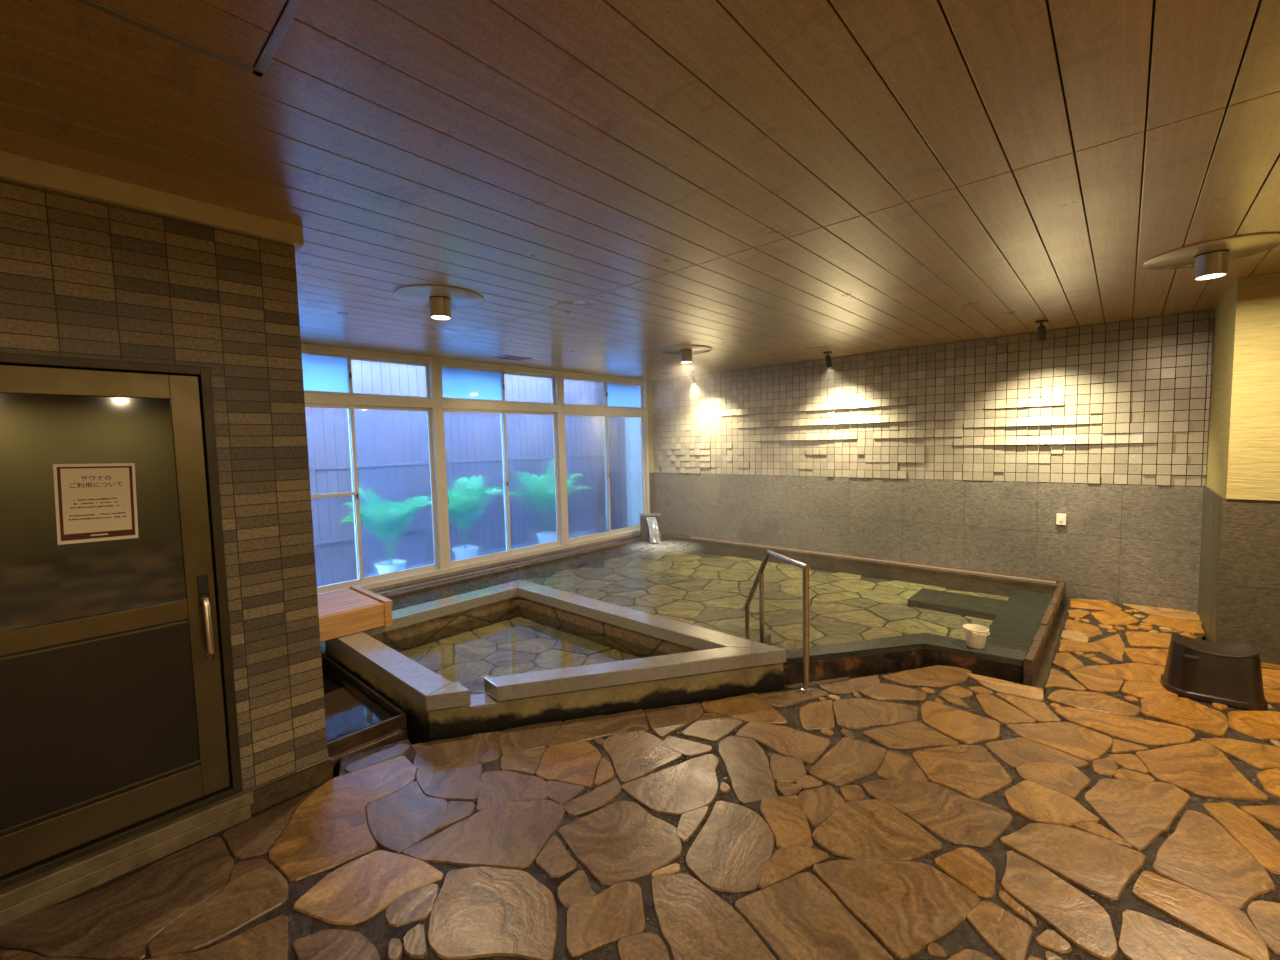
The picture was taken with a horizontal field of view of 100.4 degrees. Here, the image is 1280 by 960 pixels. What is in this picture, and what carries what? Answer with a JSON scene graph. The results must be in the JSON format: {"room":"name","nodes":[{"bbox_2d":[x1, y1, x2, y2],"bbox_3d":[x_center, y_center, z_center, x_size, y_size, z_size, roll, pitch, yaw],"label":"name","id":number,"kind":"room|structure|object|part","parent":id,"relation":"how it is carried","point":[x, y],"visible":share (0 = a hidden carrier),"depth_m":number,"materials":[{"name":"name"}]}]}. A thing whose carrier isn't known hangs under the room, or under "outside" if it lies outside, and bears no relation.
{"room":"spa","nodes":[
{"label":"spa","id":0,"kind":"room"},
{"bbox_2d":[0,179,332,814],"bbox_3d":[-3.576,0.339,2.181,2.894,2.790,3.175,2,5,42],"label":"wall","id":1,"kind":"structure","parent":0,"point":[81,277],"depth_m":2.16,"materials":[{"name":"tile"}]},
{"bbox_2d":[0,353,242,889],"bbox_3d":[-1.975,0.452,1.850,0.153,1.735,0.860,2,5,42],"label":"door","id":2,"kind":"structure","parent":1,"relation":"in","point":[118,713],"depth_m":1.92,"materials":[{"name":"brown metal"}]},
{"bbox_3d":[-1.989,0.098,1.831,0.011,0.785,0.630,2,5,42],"label":"glass","id":3,"kind":"part","parent":2,"relation":"part of","materials":[{"name":"black"}]},
{"bbox_2d":[53,463,138,544],"bbox_3d":[-1.923,0.080,1.890,0.005,0.276,0.202,2,4,42],"label":"notice sign","id":4,"kind":"object","parent":2,"relation":"attached to","point":[94,502],"visible":1,"depth_m":1.89,"materials":[{"name":"paper"}]},
{"bbox_2d":[71,498,122,508],"bbox_3d":[-1.921,0.081,1.889,0.001,0.032,0.132,2,4,42],"label":"print","id":5,"kind":"object","parent":4,"relation":"on","point":[76,503],"depth_m":1.89},
{"bbox_2d":[69,512,125,520],"bbox_3d":[-1.921,0.129,1.891,0.001,0.019,0.143,2,4,42],"label":"print","id":6,"kind":"object","parent":4,"relation":"attached to","point":[73,516],"depth_m":1.89},
{"bbox_3d":[-1.963,0.853,1.872,0.017,0.572,0.617,2,5,42],"label":"panel moulding","id":7,"kind":"part","parent":2,"relation":"part of","materials":[{"name":"brown metal"}]},
{"bbox_3d":[-1.972,0.859,1.883,0.016,0.610,0.630,2,5,42],"label":"panel","id":8,"kind":"part","parent":2,"relation":"part of","materials":[{"name":"brown metal"}]},
{"bbox_3d":[-1.715,0.437,2.097,0.030,0.120,0.033,2,5,42],"label":"handle plate","id":9,"kind":"part","parent":2,"relation":"part of","materials":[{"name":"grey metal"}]},
{"bbox_3d":[-1.698,0.582,2.094,0.063,0.255,0.030,2,5,42],"label":"pull handle","id":10,"kind":"part","parent":2,"relation":"part of","materials":[{"name":"metal"}]},
{"bbox_2d":[0,787,253,926],"bbox_3d":[-2.036,1.380,1.873,0.205,0.125,1.090,2,5,42],"label":"trim","id":11,"kind":"structure","parent":1,"relation":"attached to","point":[53,886],"depth_m":1.92,"materials":[{"name":"wood"}]},
{"bbox_2d":[0,151,303,251],"bbox_3d":[-2.583,-0.956,1.172,0.180,0.095,3.190,2,5,42],"label":"trim","id":12,"kind":"structure","parent":1,"relation":"attached to","point":[15,168],"depth_m":1.91,"materials":[{"name":"beige paint"}]},
{"bbox_2d":[0,0,1279,380],"bbox_3d":[1.755,-1.141,1.147,12.495,0.120,9.000,2,5,42],"label":"ceiling","id":13,"kind":"structure","parent":0,"point":[618,183],"depth_m":1.77,"materials":[{"name":"brown wood"}]},
{"bbox_2d":[74,0,303,76],"bbox_3d":[-0.947,-1.007,1.012,0.500,0.006,0.495,2,5,42],"label":"ceiling hatch","id":14,"kind":"object","parent":13,"relation":"attached to","point":[246,35],"visible":1,"depth_m":1.19,"materials":[{"name":"wood"}]},
{"bbox_2d":[393,285,483,319],"bbox_3d":[-1.275,-1.101,3.404,0.540,0.130,0.540,2,5,42],"label":"recessed light","id":15,"kind":"object","parent":13,"relation":"in","point":[440,299],"visible":1,"depth_m":3.35,"materials":[{"name":"beige metal"}]},
{"bbox_3d":[-1.276,-1.161,3.399,0.540,0.010,0.540,2,5,42],"label":"mounting plate","id":16,"kind":"part","parent":15,"relation":"part of","materials":[{"name":"white metal"}]},
{"bbox_2d":[495,355,531,360],"bbox_3d":[-1.374,-1.325,5.803,0.200,0.008,0.340,2,5,42],"label":"ceiling vent","id":17,"kind":"object","parent":13,"relation":"in","point":[507,357],"visible":1,"depth_m":5.80,"materials":[{"name":"metal"}]},
{"bbox_2d":[660,345,711,362],"bbox_3d":[0.481,-1.288,5.543,0.540,0.130,0.540,2,5,42],"label":"recessed light","id":18,"kind":"object","parent":13,"relation":"in","point":[685,352],"visible":1,"depth_m":5.49,"materials":[{"name":"beige metal"}]},
{"bbox_3d":[0.479,-1.348,5.538,0.540,0.010,0.540,2,5,42],"label":"mounting plate","id":19,"kind":"part","parent":18,"relation":"part of","materials":[{"name":"white metal"}]},
{"bbox_2d":[688,370,694,382],"bbox_3d":[0.700,-1.388,7.196,0.090,0.167,0.119,2,5,42],"label":"spotlight","id":20,"kind":"object","parent":13,"relation":"attached to","point":[691,375],"visible":1,"depth_m":7.18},
{"bbox_2d":[823,351,831,367],"bbox_3d":[2.087,-1.332,5.913,0.090,0.167,0.119,2,5,42],"label":"spotlight","id":21,"kind":"object","parent":13,"relation":"attached to","point":[827,358],"visible":1,"depth_m":5.89,"materials":[{"name":"black metal"}]},
{"bbox_2d":[1035,320,1047,340],"bbox_3d":[3.422,-1.268,4.543,0.090,0.167,0.119,2,5,42],"label":"spotlight","id":22,"kind":"object","parent":13,"relation":"attached to","point":[1041,331],"visible":1,"depth_m":4.53,"materials":[{"name":"black metal"}]},
{"bbox_2d":[1143,232,1279,279],"bbox_3d":[3.089,-1.165,2.884,0.540,0.130,0.540,2,5,42],"label":"recessed light","id":23,"kind":"object","parent":13,"relation":"in","point":[1210,259],"visible":1,"depth_m":2.83,"materials":[{"name":"beige metal"}]},
{"bbox_3d":[3.091,-1.112,2.888,0.113,0.021,0.113,2,5,42],"label":"bulb","id":24,"kind":"part","parent":23,"relation":"part of","materials":[{"name":"white glass"}]},
{"bbox_2d":[0,597,1279,959],"bbox_3d":[2.785,1.562,0.393,9.310,0.303,8.514,2,5,42],"label":"floor","id":25,"kind":"structure","parent":0,"point":[935,812],"depth_m":2.01,"materials":[{"name":"brown stone"}]},
{"bbox_2d":[745,550,811,692],"bbox_3d":[0.901,1.005,3.555,0.068,1.068,0.828,-2,4,-14],"label":"handrail","id":26,"kind":"object","parent":25,"relation":"on","point":[759,579],"visible":0.86,"depth_m":3.27,"materials":[{"name":"metal"}]},
{"bbox_3d":[0.796,1.222,3.952,0.031,0.585,0.032,2,5,42],"label":"post","id":27,"kind":"part","parent":26,"relation":"part of","materials":[{"name":"metal"}]},
{"bbox_3d":[0.851,1.086,3.724,0.031,0.885,0.032,2,5,42],"label":"post","id":28,"kind":"part","parent":26,"relation":"part of","materials":[{"name":"metal"}]},
{"bbox_3d":[0.885,0.722,3.541,0.036,0.500,0.814,-2,4,-15],"label":"rail","id":29,"kind":"part","parent":26,"relation":"part of","materials":[{"name":"metal"}]},
{"bbox_3d":[0.988,0.885,3.177,0.037,0.755,0.038,2,5,42],"label":"post","id":30,"kind":"part","parent":26,"relation":"part of","materials":[{"name":"metal"}]},
{"bbox_2d":[1160,633,1267,709],"bbox_3d":[3.271,1.074,3.048,0.412,0.292,0.316,2,5,38],"label":"stool","id":31,"kind":"object","parent":25,"relation":"on","point":[1230,674],"visible":1,"depth_m":2.96,"materials":[{"name":"plastic"}]},
{"bbox_3d":[3.268,0.949,3.039,0.340,0.042,0.243,2,5,38],"label":"seat","id":32,"kind":"part","parent":31,"relation":"part of","materials":[{"name":"plastic"}]},
{"bbox_2d":[647,380,654,512],"bbox_3d":[-1.725,0.105,6.281,0.122,2.910,5.745,2,5,42],"label":"wall","id":33,"kind":"structure","parent":0,"point":[649,383],"depth_m":8.26,"materials":[{"name":"paint"}]},
{"bbox_2d":[301,343,445,593],"bbox_3d":[-2.747,-0.083,5.131,0.120,2.330,1.700,2,5,42],"label":"window","id":34,"kind":"structure","parent":33,"relation":"in","point":[327,373],"depth_m":5.18,"materials":[{"name":"clear glass"}]},
{"bbox_3d":[-3.026,-0.967,4.777,0.006,0.331,0.766,2,5,42],"label":"pane","id":35,"kind":"part","parent":34,"relation":"part of","materials":[{"name":"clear glass"}]},
{"bbox_3d":[-3.026,-0.970,4.777,0.026,0.380,0.820,2,5,42],"label":"sash","id":36,"kind":"part","parent":34,"relation":"part of","materials":[{"name":"blue glass"}]},
{"bbox_3d":[-2.999,0.180,4.856,0.026,1.735,0.820,2,5,42],"label":"sash","id":37,"kind":"part","parent":34,"relation":"part of","materials":[{"name":"glass"}]},
{"bbox_3d":[-2.524,-1.022,5.373,0.026,0.380,0.820,2,5,42],"label":"sash","id":38,"kind":"part","parent":34,"relation":"part of","materials":[{"name":"clear glass"}]},
{"bbox_3d":[-2.498,0.127,5.452,0.026,1.735,0.820,2,5,42],"label":"sash","id":39,"kind":"part","parent":34,"relation":"part of","materials":[{"name":"glass"}]},
{"bbox_2d":[435,357,565,572],"bbox_3d":[-1.609,-0.195,6.382,0.120,2.330,1.690,2,5,42],"label":"window","id":40,"kind":"structure","parent":33,"relation":"in","point":[461,386],"depth_m":6.22,"materials":[{"name":"clear glass"}]},
{"bbox_3d":[-1.886,-1.079,6.030,0.006,0.331,0.761,2,5,42],"label":"pane","id":41,"kind":"part","parent":40,"relation":"part of","materials":[{"name":"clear glass"}]},
{"bbox_3d":[-1.886,-1.082,6.030,0.026,0.380,0.815,2,5,42],"label":"sash","id":42,"kind":"part","parent":40,"relation":"part of","materials":[{"name":"glass"}]},
{"bbox_3d":[-1.860,0.068,6.109,0.026,1.735,0.815,2,5,42],"label":"sash","id":43,"kind":"part","parent":40,"relation":"part of","materials":[{"name":"glass"}]},
{"bbox_3d":[-1.388,-1.134,6.622,0.026,0.380,0.815,2,5,42],"label":"sash","id":44,"kind":"part","parent":40,"relation":"part of","materials":[{"name":"glass"}]},
{"bbox_3d":[-1.362,0.016,6.701,0.026,1.735,0.815,2,5,42],"label":"sash","id":45,"kind":"part","parent":40,"relation":"part of","materials":[{"name":"clear glass"}]},
{"bbox_2d":[560,371,649,547],"bbox_3d":[-0.468,-0.307,7.637,0.120,2.330,1.710,2,5,42],"label":"window","id":46,"kind":"structure","parent":33,"relation":"in","point":[620,409],"depth_m":7.81,"materials":[{"name":"clear glass"}]},
{"bbox_3d":[-0.749,-1.194,7.282,0.026,0.380,0.825,2,5,42],"label":"sash","id":47,"kind":"part","parent":46,"relation":"part of","materials":[{"name":"glass"}]},
{"bbox_3d":[-0.722,-0.044,7.360,0.026,1.735,0.825,2,5,42],"label":"sash","id":48,"kind":"part","parent":46,"relation":"part of","materials":[{"name":"clear glass"}]},
{"bbox_3d":[-0.749,-1.191,7.282,0.006,0.331,0.771,2,5,42],"label":"pane","id":49,"kind":"part","parent":46,"relation":"part of","materials":[{"name":"clear glass"}]},
{"bbox_3d":[-0.723,-0.057,7.359,0.006,1.656,0.771,2,5,42],"label":"pane","id":50,"kind":"part","parent":46,"relation":"part of","materials":[{"name":"clear glass"}]},
{"bbox_3d":[-0.244,-1.244,7.881,0.006,0.331,0.771,2,5,42],"label":"pane","id":51,"kind":"part","parent":46,"relation":"part of","materials":[{"name":"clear glass"}]},
{"bbox_3d":[-0.244,-1.246,7.881,0.026,0.380,0.825,2,5,42],"label":"sash","id":52,"kind":"part","parent":46,"relation":"part of","materials":[{"name":"blue glass"}]},
{"bbox_3d":[-0.218,-0.109,7.959,0.006,1.656,0.771,2,5,42],"label":"pane","id":53,"kind":"part","parent":46,"relation":"part of","materials":[{"name":"clear glass"}]},
{"bbox_3d":[-0.218,-0.097,7.960,0.026,1.735,0.825,2,5,42],"label":"sash","id":54,"kind":"part","parent":46,"relation":"part of","materials":[{"name":"glass"}]},
{"bbox_2d":[652,310,1214,611],"bbox_3d":[2.549,0.010,6.392,6.300,2.990,0.332,2,5,42],"label":"wall","id":55,"kind":"structure","parent":0,"point":[966,454],"depth_m":5.40,"materials":[{"name":"tile"}]},
{"bbox_2d":[1056,513,1065,524],"bbox_3d":[3.925,0.367,4.969,0.072,0.104,0.027,2,5,42],"label":"wall switch","id":56,"kind":"object","parent":55,"relation":"attached to","point":[1060,518],"visible":1,"depth_m":4.96,"materials":[{"name":"white plastic"}]},
{"bbox_2d":[1197,272,1279,664],"bbox_3d":[6.614,0.121,1.951,6.210,2.790,1.445,2,5,42],"label":"wall","id":57,"kind":"structure","parent":0,"point":[1239,591],"depth_m":3.44,"materials":[{"name":"paint"}]},
{"bbox_3d":[1.883,1.953,1.307,12.250,0.640,9.000,2,5,42],"label":"foundation","id":58,"kind":"object","parent":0,"visible":0},
{"bbox_2d":[321,653,407,776],"bbox_3d":[-1.918,1.426,3.208,1.415,0.305,0.455,2,5,42],"label":"basin","id":59,"kind":"object","parent":58,"relation":"on","point":[358,718],"visible":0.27,"depth_m":2.91,"materials":[{"name":"stone"}]},
{"bbox_2d":[325,580,785,743],"bbox_3d":[-0.698,1.414,3.590,2.770,0.720,1.733,2,5,42],"label":"tub","id":60,"kind":"object","parent":58,"relation":"on","point":[519,653],"visible":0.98,"depth_m":3.43,"materials":[{"name":"stone"}]},
{"bbox_2d":[317,585,392,641],"bbox_3d":[-2.333,0.987,3.838,0.699,0.184,0.805,2,5,42],"label":"wooden box","id":61,"kind":"object","parent":60,"relation":"on","point":[354,609],"visible":0.56,"depth_m":3.80,"materials":[{"name":"brown wood"}]},
{"bbox_3d":[-2.354,0.913,3.819,0.632,0.018,0.718,2,5,42],"label":"slatted lid","id":62,"kind":"part","parent":61,"relation":"part of","materials":[{"name":"brown wood"}]},
{"bbox_2d":[432,620,622,674],"bbox_3d":[-0.728,1.554,3.618,2.284,0.438,1.398,2,5,42],"label":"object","id":63,"kind":"object","parent":60,"relation":"in","point":[499,647],"depth_m":4.05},
{"bbox_2d":[320,532,1066,700],"bbox_3d":[0.285,1.384,4.652,5.160,0.690,5.530,2,5,42],"label":"bath","id":64,"kind":"object","parent":58,"relation":"on","point":[869,615],"visible":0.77,"depth_m":5.15,"materials":[{"name":"stone"}]},
{"bbox_2d":[639,512,675,550],"bbox_3d":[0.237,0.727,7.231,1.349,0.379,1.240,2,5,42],"label":"spout","id":65,"kind":"object","parent":64,"relation":"on","point":[650,523],"visible":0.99,"depth_m":7.69,"materials":[{"name":"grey stone"}]},
{"bbox_2d":[541,548,971,646],"bbox_3d":[0.261,1.488,4.690,5.060,0.478,5.480,2,5,42],"label":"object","id":66,"kind":"object","parent":64,"relation":"in","point":[706,611],"depth_m":5.39,"materials":[{"name":"clear liquid"}]},
{"bbox_2d":[963,624,989,648],"bbox_3d":[2.232,1.041,3.542,0.153,0.127,0.155,-1,4,8],"label":"bucket","id":67,"kind":"object","parent":64,"relation":"on","point":[975,634],"visible":1,"depth_m":3.51,"materials":[{"name":"plastic"}]},
{"label":"outside","id":68,"kind":"structure","parent":0,"visible":0},
{"bbox_2d":[318,534,591,586],"bbox_3d":[-3.355,1.288,7.566,3.950,0.250,11.500,2,5,42],"label":"ground","id":69,"kind":"structure","parent":68,"point":[590,534],"depth_m":7.58,"materials":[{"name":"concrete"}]},
{"bbox_2d":[340,484,431,573],"bbox_3d":[-2.919,0.629,6.285,0.708,1.220,1.109,2,5,42],"label":"potted palm","id":70,"kind":"object","parent":69,"relation":"on","point":[388,518],"visible":0.91,"depth_m":6.17,"materials":[{"name":"green plant"}]},
{"bbox_2d":[375,559,405,573],"bbox_3d":[-2.926,1.105,6.280,0.330,0.270,0.330,2,5,42],"label":"pot","id":71,"kind":"object","parent":70,"relation":"on","point":[387,566],"depth_m":6.18,"materials":[{"name":"white ceramic"}]},
{"bbox_2d":[305,359,598,586],"bbox_3d":[-3.275,-0.418,6.825,0.084,3.242,8.738,2,5,42],"label":"fence","id":72,"kind":"object","parent":69,"relation":"on","point":[392,446],"visible":0.17,"depth_m":7.19,"materials":[{"name":"metal"}]},
{"bbox_2d":[430,475,502,559],"bbox_3d":[-2.251,0.555,7.120,0.727,1.224,1.008,2,5,42],"label":"potted palm","id":73,"kind":"object","parent":69,"relation":"on","point":[464,505],"visible":0.92,"depth_m":7.01,"materials":[{"name":"green plant"}]},
{"bbox_2d":[453,545,478,559],"bbox_3d":[-2.316,1.035,7.101,0.330,0.270,0.330,2,5,42],"label":"pot","id":74,"kind":"object","parent":73,"relation":"on","point":[466,551],"depth_m":6.99,"materials":[{"name":"white ceramic"}]},
{"bbox_2d":[499,459,589,543],"bbox_3d":[-1.396,0.382,8.092,0.734,1.396,1.567,2,5,42],"label":"potted palm","id":75,"kind":"object","parent":69,"relation":"on","point":[534,482],"visible":0.77,"depth_m":7.97,"materials":[{"name":"green plant"}]},
{"bbox_2d":[536,532,556,543],"bbox_3d":[-1.403,0.946,8.105,0.330,0.270,0.330,2,5,42],"label":"pot","id":76,"kind":"object","parent":75,"relation":"on","point":[543,537],"depth_m":7.99,"materials":[{"name":"white ceramic"}]}
]}

